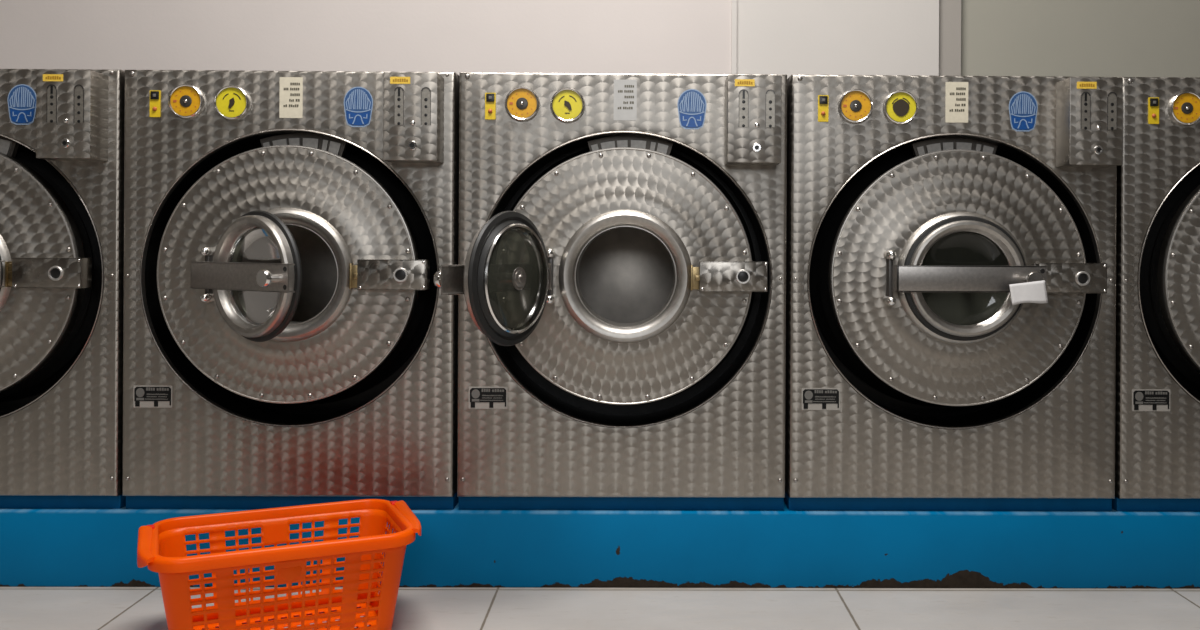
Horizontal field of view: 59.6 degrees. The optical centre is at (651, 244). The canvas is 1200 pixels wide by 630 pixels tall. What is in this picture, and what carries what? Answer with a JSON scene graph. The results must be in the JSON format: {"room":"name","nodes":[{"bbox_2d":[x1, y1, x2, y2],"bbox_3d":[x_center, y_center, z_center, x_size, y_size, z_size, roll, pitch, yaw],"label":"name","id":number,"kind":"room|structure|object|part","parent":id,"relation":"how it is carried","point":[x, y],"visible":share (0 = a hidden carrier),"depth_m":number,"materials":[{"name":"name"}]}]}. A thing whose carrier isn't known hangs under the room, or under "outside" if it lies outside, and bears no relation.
{"room":"laundry","nodes":[
{"label":"laundry","id":0,"kind":"room"},
{"bbox_2d":[0,0,731,75],"bbox_3d":[-1.497,-0.664,2.980,3.467,2.750,0.006,0,0,-1],"label":"wall panel","id":1,"kind":"object","parent":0,"point":[520,36],"visible":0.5,"depth_m":2.98,"materials":[{"name":"white paint"}]},
{"bbox_2d":[0,586,1199,629],"bbox_3d":[-0.753,0.765,0.741,4.920,0.100,5.700,0,0,-1],"label":"floor","id":2,"kind":"structure","parent":0,"point":[21,607],"depth_m":2.07,"materials":[{"name":"white tile"}]},
{"bbox_2d":[137,499,420,629],"bbox_3d":[-0.673,0.607,1.904,0.474,0.209,0.294,0,0,-25],"label":"laundry basket","id":3,"kind":"object","parent":2,"relation":"on","point":[161,546],"visible":1,"depth_m":1.85,"materials":[{"name":"orange plastic"}]},
{"bbox_3d":[-0.863,0.519,1.784,0.031,0.034,0.192,0,0,-29],"label":"handle","id":4,"kind":"part","parent":3,"relation":"part of","materials":[{"name":"orange plastic"}]},
{"bbox_3d":[-0.618,0.555,1.787,0.037,0.037,0.003,0,-7,-25],"label":"round plate","id":5,"kind":"part","parent":3,"relation":"part of","materials":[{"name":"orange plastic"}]},
{"bbox_3d":[-0.459,0.521,1.974,0.031,0.034,0.192,0,0,-21],"label":"handle","id":6,"kind":"part","parent":3,"relation":"part of","materials":[{"name":"orange plastic"}]},
{"bbox_2d":[0,502,1199,587],"bbox_3d":[-0.473,0.638,2.551,4.320,0.157,0.728,0,0,-1],"label":"plinth","id":7,"kind":"object","parent":2,"relation":"on","point":[786,548],"visible":0.5,"depth_m":2.19,"materials":[{"name":"blue paint"}]},
{"bbox_2d":[0,69,125,508],"bbox_3d":[-1.465,0.092,2.459,0.691,0.924,0.808,0,0,-1],"label":"washing machine","id":8,"kind":"object","parent":7,"relation":"on","point":[62,130],"visible":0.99,"depth_m":2.19,"materials":[{"name":"grey metal"}]},
{"bbox_3d":[-1.310,0.060,2.143,0.020,0.052,0.029,0,0,-1],"label":"latch plate","id":9,"kind":"part","parent":8,"relation":"part of","materials":[{"name":"gold metal"}]},
{"bbox_3d":[-1.213,-0.286,2.114,0.019,0.077,0.001,0,0,-1],"label":"slot plate","id":10,"kind":"part","parent":8,"relation":"part of","materials":[{"name":"silver metal"}]},
{"bbox_2d":[47,84,56,121],"bbox_3d":[-1.213,-0.286,2.113,0.020,0.077,0.002,0,0,-1],"label":"coin slot","id":11,"kind":"object","parent":8,"relation":"attached to","point":[51,88],"depth_m":2.11,"materials":[{"name":"grey metal"}]},
{"bbox_2d":[45,76,60,78],"bbox_3d":[-1.210,-0.338,2.113,0.030,0.006,0.001,0,0,-1],"label":"print","id":12,"kind":"object","parent":8,"relation":"on","point":[46,77],"depth_m":2.11,"materials":[{"name":"yellow"}]},
{"bbox_3d":[-1.468,0.539,2.521,0.689,0.030,0.644,0,0,-1],"label":"frame","id":13,"kind":"part","parent":8,"relation":"part of","materials":[{"name":"blue paint"}]},
{"bbox_3d":[-1.159,-0.286,2.114,0.019,0.077,0.001,0,0,-1],"label":"slot plate","id":14,"kind":"part","parent":8,"relation":"part of","materials":[{"name":"silver metal"}]},
{"bbox_2d":[74,84,83,122],"bbox_3d":[-1.159,-0.286,2.114,0.020,0.077,0.002,0,0,-1],"label":"coin slot","id":15,"kind":"object","parent":8,"relation":"attached to","point":[78,88],"depth_m":2.11,"materials":[{"name":"grey metal"}]},
{"bbox_2d":[122,70,459,509],"bbox_3d":[-0.764,0.096,2.393,0.691,0.924,0.957,0,0,-1],"label":"washing machine","id":16,"kind":"object","parent":7,"relation":"on","point":[290,338],"visible":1,"depth_m":2.19,"materials":[{"name":"grey metal"}]},
{"bbox_2d":[136,387,168,399],"bbox_3d":[-1.045,0.311,2.186,0.068,0.027,0.001,0,0,-1],"label":"print","id":17,"kind":"object","parent":16,"relation":"attached to","point":[142,393],"depth_m":2.19,"materials":[{"name":"grey"}]},
{"bbox_2d":[150,91,158,98],"bbox_3d":[-1.039,-0.313,2.185,0.017,0.017,0.003,0,0,-1],"label":"rocker switch","id":18,"kind":"object","parent":16,"relation":"attached to","point":[153,94],"depth_m":2.18,"materials":[{"name":"black plastic"}]},
{"bbox_3d":[-0.767,0.061,2.065,0.197,0.197,0.011,0,0,33],"label":"door glass","id":19,"kind":"part","parent":16,"relation":"part of","materials":[{"name":"clear glass"}]},
{"bbox_3d":[-0.710,0.061,1.937,0.034,0.034,0.034,0,0,33],"label":"knob","id":20,"kind":"part","parent":16,"relation":"part of","materials":[{"name":"silver metal"}]},
{"bbox_2d":[283,83,299,106],"bbox_3d":[-0.755,-0.315,2.191,0.034,0.051,0.001,0,0,-1],"label":"print","id":21,"kind":"object","parent":16,"relation":"attached to","point":[291,91],"depth_m":2.19,"materials":[{"name":"brown"}]},
{"bbox_3d":[-0.768,0.543,2.529,0.689,0.030,0.644,0,0,-1],"label":"frame","id":22,"kind":"part","parent":16,"relation":"part of","materials":[{"name":"blue paint"}]},
{"bbox_3d":[-0.610,0.064,2.151,0.020,0.052,0.029,0,0,-1],"label":"latch plate","id":23,"kind":"part","parent":16,"relation":"part of","materials":[{"name":"gold metal"}]},
{"bbox_3d":[-0.766,0.081,2.548,0.691,0.894,0.647,0,0,-1],"label":"casing","id":24,"kind":"part","parent":16,"relation":"part of","materials":[{"name":"grey metal"}]},
{"bbox_3d":[-0.513,-0.282,2.122,0.019,0.077,0.001,0,0,-1],"label":"slot plate","id":25,"kind":"part","parent":16,"relation":"part of","materials":[{"name":"silver metal"}]},
{"bbox_2d":[394,87,403,124],"bbox_3d":[-0.513,-0.282,2.121,0.020,0.077,0.002,0,0,-1],"label":"coin slot","id":26,"kind":"object","parent":16,"relation":"attached to","point":[398,91],"depth_m":2.12,"materials":[{"name":"grey metal"}]},
{"bbox_2d":[393,79,407,81],"bbox_3d":[-0.510,-0.335,2.122,0.030,0.006,0.001,0,0,-1],"label":"print","id":27,"kind":"object","parent":16,"relation":"on","point":[394,80],"depth_m":2.12,"materials":[{"name":"yellow"}]},
{"bbox_3d":[-0.459,-0.282,2.122,0.019,0.077,0.001,0,0,-1],"label":"slot plate","id":28,"kind":"part","parent":16,"relation":"part of","materials":[{"name":"silver metal"}]},
{"bbox_2d":[421,87,430,124],"bbox_3d":[-0.459,-0.282,2.122,0.020,0.077,0.002,0,0,-1],"label":"coin slot","id":29,"kind":"object","parent":16,"relation":"attached to","point":[425,91],"depth_m":2.12,"materials":[{"name":"grey metal"}]},
{"bbox_2d":[434,72,786,509],"bbox_3d":[-0.064,0.100,2.380,0.691,0.924,1.000,0,0,-1],"label":"washing machine","id":30,"kind":"object","parent":7,"relation":"on","point":[618,281],"visible":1,"depth_m":2.20,"materials":[{"name":"metal"}]},
{"bbox_3d":[-0.379,0.063,1.920,0.034,0.034,0.034,0,0,27],"label":"knob","id":31,"kind":"part","parent":30,"relation":"part of","materials":[{"name":"silver metal"}]},
{"bbox_2d":[472,389,503,401],"bbox_3d":[-0.345,0.315,2.194,0.068,0.027,0.001,0,0,-1],"label":"print","id":32,"kind":"object","parent":30,"relation":"attached to","point":[478,395],"depth_m":2.19,"materials":[{"name":"grey"}]},
{"bbox_2d":[486,94,494,101],"bbox_3d":[-0.339,-0.309,2.193,0.017,0.017,0.003,0,0,-1],"label":"rocker switch","id":33,"kind":"object","parent":30,"relation":"attached to","point":[489,97],"depth_m":2.19,"materials":[{"name":"black plastic"}]},
{"bbox_3d":[-0.258,0.064,1.990,0.011,0.197,0.197,0,0,27],"label":"door glass","id":34,"kind":"part","parent":30,"relation":"part of","materials":[{"name":"clear glass"}]},
{"bbox_2d":[512,267,525,289],"bbox_3d":[-0.252,0.064,1.988,0.003,0.044,0.044,0,0,27],"label":"washer","id":35,"kind":"object","parent":30,"relation":"in","point":[518,268],"depth_m":1.98,"materials":[{"name":"silver metal"}]},
{"bbox_3d":[-0.069,0.547,2.537,0.689,0.030,0.644,0,0,-1],"label":"frame","id":36,"kind":"part","parent":30,"relation":"part of","materials":[{"name":"blue paint"}]},
{"bbox_2d":[618,85,633,108],"bbox_3d":[-0.055,-0.311,2.199,0.034,0.051,0.001,0,0,-1],"label":"print","id":37,"kind":"object","parent":30,"relation":"attached to","point":[625,92],"depth_m":2.20,"materials":[{"name":"white paper"}]},
{"bbox_3d":[0.090,0.067,2.159,0.020,0.052,0.029,0,0,-1],"label":"latch plate","id":38,"kind":"part","parent":30,"relation":"part of","materials":[{"name":"gold metal"}]},
{"bbox_3d":[0.187,-0.278,2.130,0.019,0.077,0.001,0,0,-1],"label":"slot plate","id":39,"kind":"part","parent":30,"relation":"part of","materials":[{"name":"silver metal"}]},
{"bbox_2d":[739,89,748,116],"bbox_3d":[0.187,-0.279,2.130,0.020,0.077,0.002,0,0,-1],"label":"coin slot","id":40,"kind":"object","parent":30,"relation":"attached to","point":[743,93],"depth_m":2.13,"materials":[{"name":"grey metal"}]},
{"bbox_2d":[765,89,774,126],"bbox_3d":[0.241,-0.278,2.130,0.020,0.077,0.002,0,0,-1],"label":"coin slot","id":41,"kind":"object","parent":30,"relation":"attached to","point":[769,93],"depth_m":2.13,"materials":[{"name":"grey metal"}]},
{"bbox_3d":[0.241,-0.278,2.131,0.019,0.077,0.001,0,0,-1],"label":"slot plate","id":42,"kind":"part","parent":30,"relation":"part of","materials":[{"name":"silver metal"}]},
{"bbox_2d":[784,74,1122,510],"bbox_3d":[0.635,0.103,2.483,0.691,0.924,0.808,0,0,-1],"label":"washing machine","id":43,"kind":"object","parent":7,"relation":"on","point":[915,381],"visible":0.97,"depth_m":2.20,"materials":[{"name":"grey metal"}]},
{"bbox_2d":[805,390,836,402],"bbox_3d":[0.355,0.319,2.202,0.068,0.027,0.001,0,0,-1],"label":"print","id":44,"kind":"object","parent":43,"relation":"attached to","point":[811,396],"depth_m":2.20,"materials":[{"name":"grey"}]},
{"bbox_2d":[819,96,827,103],"bbox_3d":[0.361,-0.305,2.201,0.017,0.017,0.003,0,0,-1],"label":"rocker switch","id":45,"kind":"object","parent":43,"relation":"attached to","point":[822,99],"depth_m":2.20,"materials":[{"name":"black plastic"}]},
{"bbox_3d":[0.634,0.089,2.564,0.691,0.894,0.647,0,0,-1],"label":"casing","id":46,"kind":"part","parent":43,"relation":"part of","materials":[{"name":"grey metal"}]},
{"bbox_3d":[0.631,0.551,2.546,0.689,0.030,0.644,0,0,-1],"label":"frame","id":47,"kind":"part","parent":43,"relation":"part of","materials":[{"name":"blue paint"}]},
{"bbox_2d":[949,87,965,111],"bbox_3d":[0.645,-0.307,2.207,0.034,0.051,0.001,0,0,-1],"label":"print","id":48,"kind":"object","parent":43,"relation":"attached to","point":[957,95],"depth_m":2.21,"materials":[{"name":"brown"}]},
{"bbox_3d":[0.645,0.069,2.171,0.197,0.197,0.011,0,0,-1],"label":"door glass","id":49,"kind":"part","parent":43,"relation":"part of","materials":[{"name":"clear glass"}]},
{"bbox_2d":[1009,280,1047,305],"bbox_3d":[0.749,0.095,2.077,0.076,0.050,0.007,0,0,-1],"label":"paper tag","id":50,"kind":"object","parent":43,"relation":"attached to","point":[1028,292],"visible":1,"depth_m":2.08,"materials":[{"name":"white paper"}]},
{"bbox_3d":[0.764,0.069,2.097,0.034,0.034,0.034,0,0,-1],"label":"knob","id":51,"kind":"part","parent":43,"relation":"part of","materials":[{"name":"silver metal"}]},
{"bbox_3d":[0.887,-0.275,2.138,0.019,0.077,0.001,0,0,-1],"label":"slot plate","id":52,"kind":"part","parent":43,"relation":"part of","materials":[{"name":"silver metal"}]},
{"bbox_2d":[1081,92,1090,128],"bbox_3d":[0.887,-0.275,2.138,0.020,0.077,0.002,0,0,-1],"label":"coin slot","id":53,"kind":"object","parent":43,"relation":"attached to","point":[1085,96],"depth_m":2.14,"materials":[{"name":"grey metal"}]},
{"bbox_2d":[1080,83,1094,86],"bbox_3d":[0.889,-0.327,2.138,0.030,0.006,0.001,0,0,-1],"label":"print","id":54,"kind":"object","parent":43,"relation":"on","point":[1081,84],"depth_m":2.14,"materials":[{"name":"yellow paper"}]},
{"bbox_3d":[0.941,-0.274,2.139,0.019,0.077,0.001,0,0,-1],"label":"slot plate","id":55,"kind":"part","parent":43,"relation":"part of","materials":[{"name":"silver metal"}]},
{"bbox_2d":[1107,92,1116,129],"bbox_3d":[0.941,-0.275,2.138,0.020,0.077,0.002,0,0,-1],"label":"coin slot","id":56,"kind":"object","parent":43,"relation":"attached to","point":[1111,96],"depth_m":2.14,"materials":[{"name":"grey metal"}]},
{"bbox_2d":[1112,77,1199,510],"bbox_3d":[1.335,0.107,2.491,0.691,0.924,0.808,0,0,-1],"label":"washing machine","id":57,"kind":"object","parent":7,"relation":"on","point":[1157,380],"visible":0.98,"depth_m":2.21,"materials":[{"name":"grey metal"}]},
{"bbox_2d":[1135,391,1166,403],"bbox_3d":[1.055,0.323,2.210,0.068,0.027,0.001,0,0,-1],"label":"print","id":58,"kind":"object","parent":57,"relation":"attached to","point":[1141,397],"depth_m":2.21,"materials":[{"name":"grey"}]},
{"bbox_2d":[1150,98,1158,105],"bbox_3d":[1.061,-0.301,2.209,0.017,0.017,0.003,0,0,-1],"label":"rocker switch","id":59,"kind":"object","parent":57,"relation":"attached to","point":[1153,101],"depth_m":2.21,"materials":[{"name":"black plastic"}]},
{"bbox_3d":[1.331,0.554,2.554,0.689,0.030,0.644,0,0,-1],"label":"frame","id":60,"kind":"part","parent":57,"relation":"part of","materials":[{"name":"blue paint"}]},
{"bbox_2d":[736,0,938,78],"bbox_3d":[-1.206,-0.662,3.286,4.057,2.750,0.600,0,0,-1],"label":"wall","id":61,"kind":"structure","parent":0,"point":[794,37],"depth_m":3.01,"materials":[{"name":"white paint"}]},
{"bbox_2d":[731,0,736,73],"bbox_3d":[0.235,-0.655,2.996,0.014,2.750,0.014,0,0,-1],"label":"trim","id":62,"kind":"structure","parent":61,"relation":"attached to","point":[734,2],"depth_m":2.99,"materials":[{"name":"white paint"}]},
{"bbox_2d":[939,0,960,75],"bbox_3d":[0.858,-0.651,3.320,0.070,2.750,0.580,0,0,-1],"label":"trim","id":63,"kind":"structure","parent":61,"relation":"attached to","point":[949,10],"depth_m":3.03,"materials":[{"name":"grey paint"}]},
{"bbox_2d":[961,0,1199,77],"bbox_3d":[1.289,-0.649,3.340,0.793,2.750,0.550,0,0,-1],"label":"wall panel","id":64,"kind":"object","parent":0,"point":[1068,38],"visible":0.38,"depth_m":3.06,"materials":[{"name":"grey paint"}]}
]}

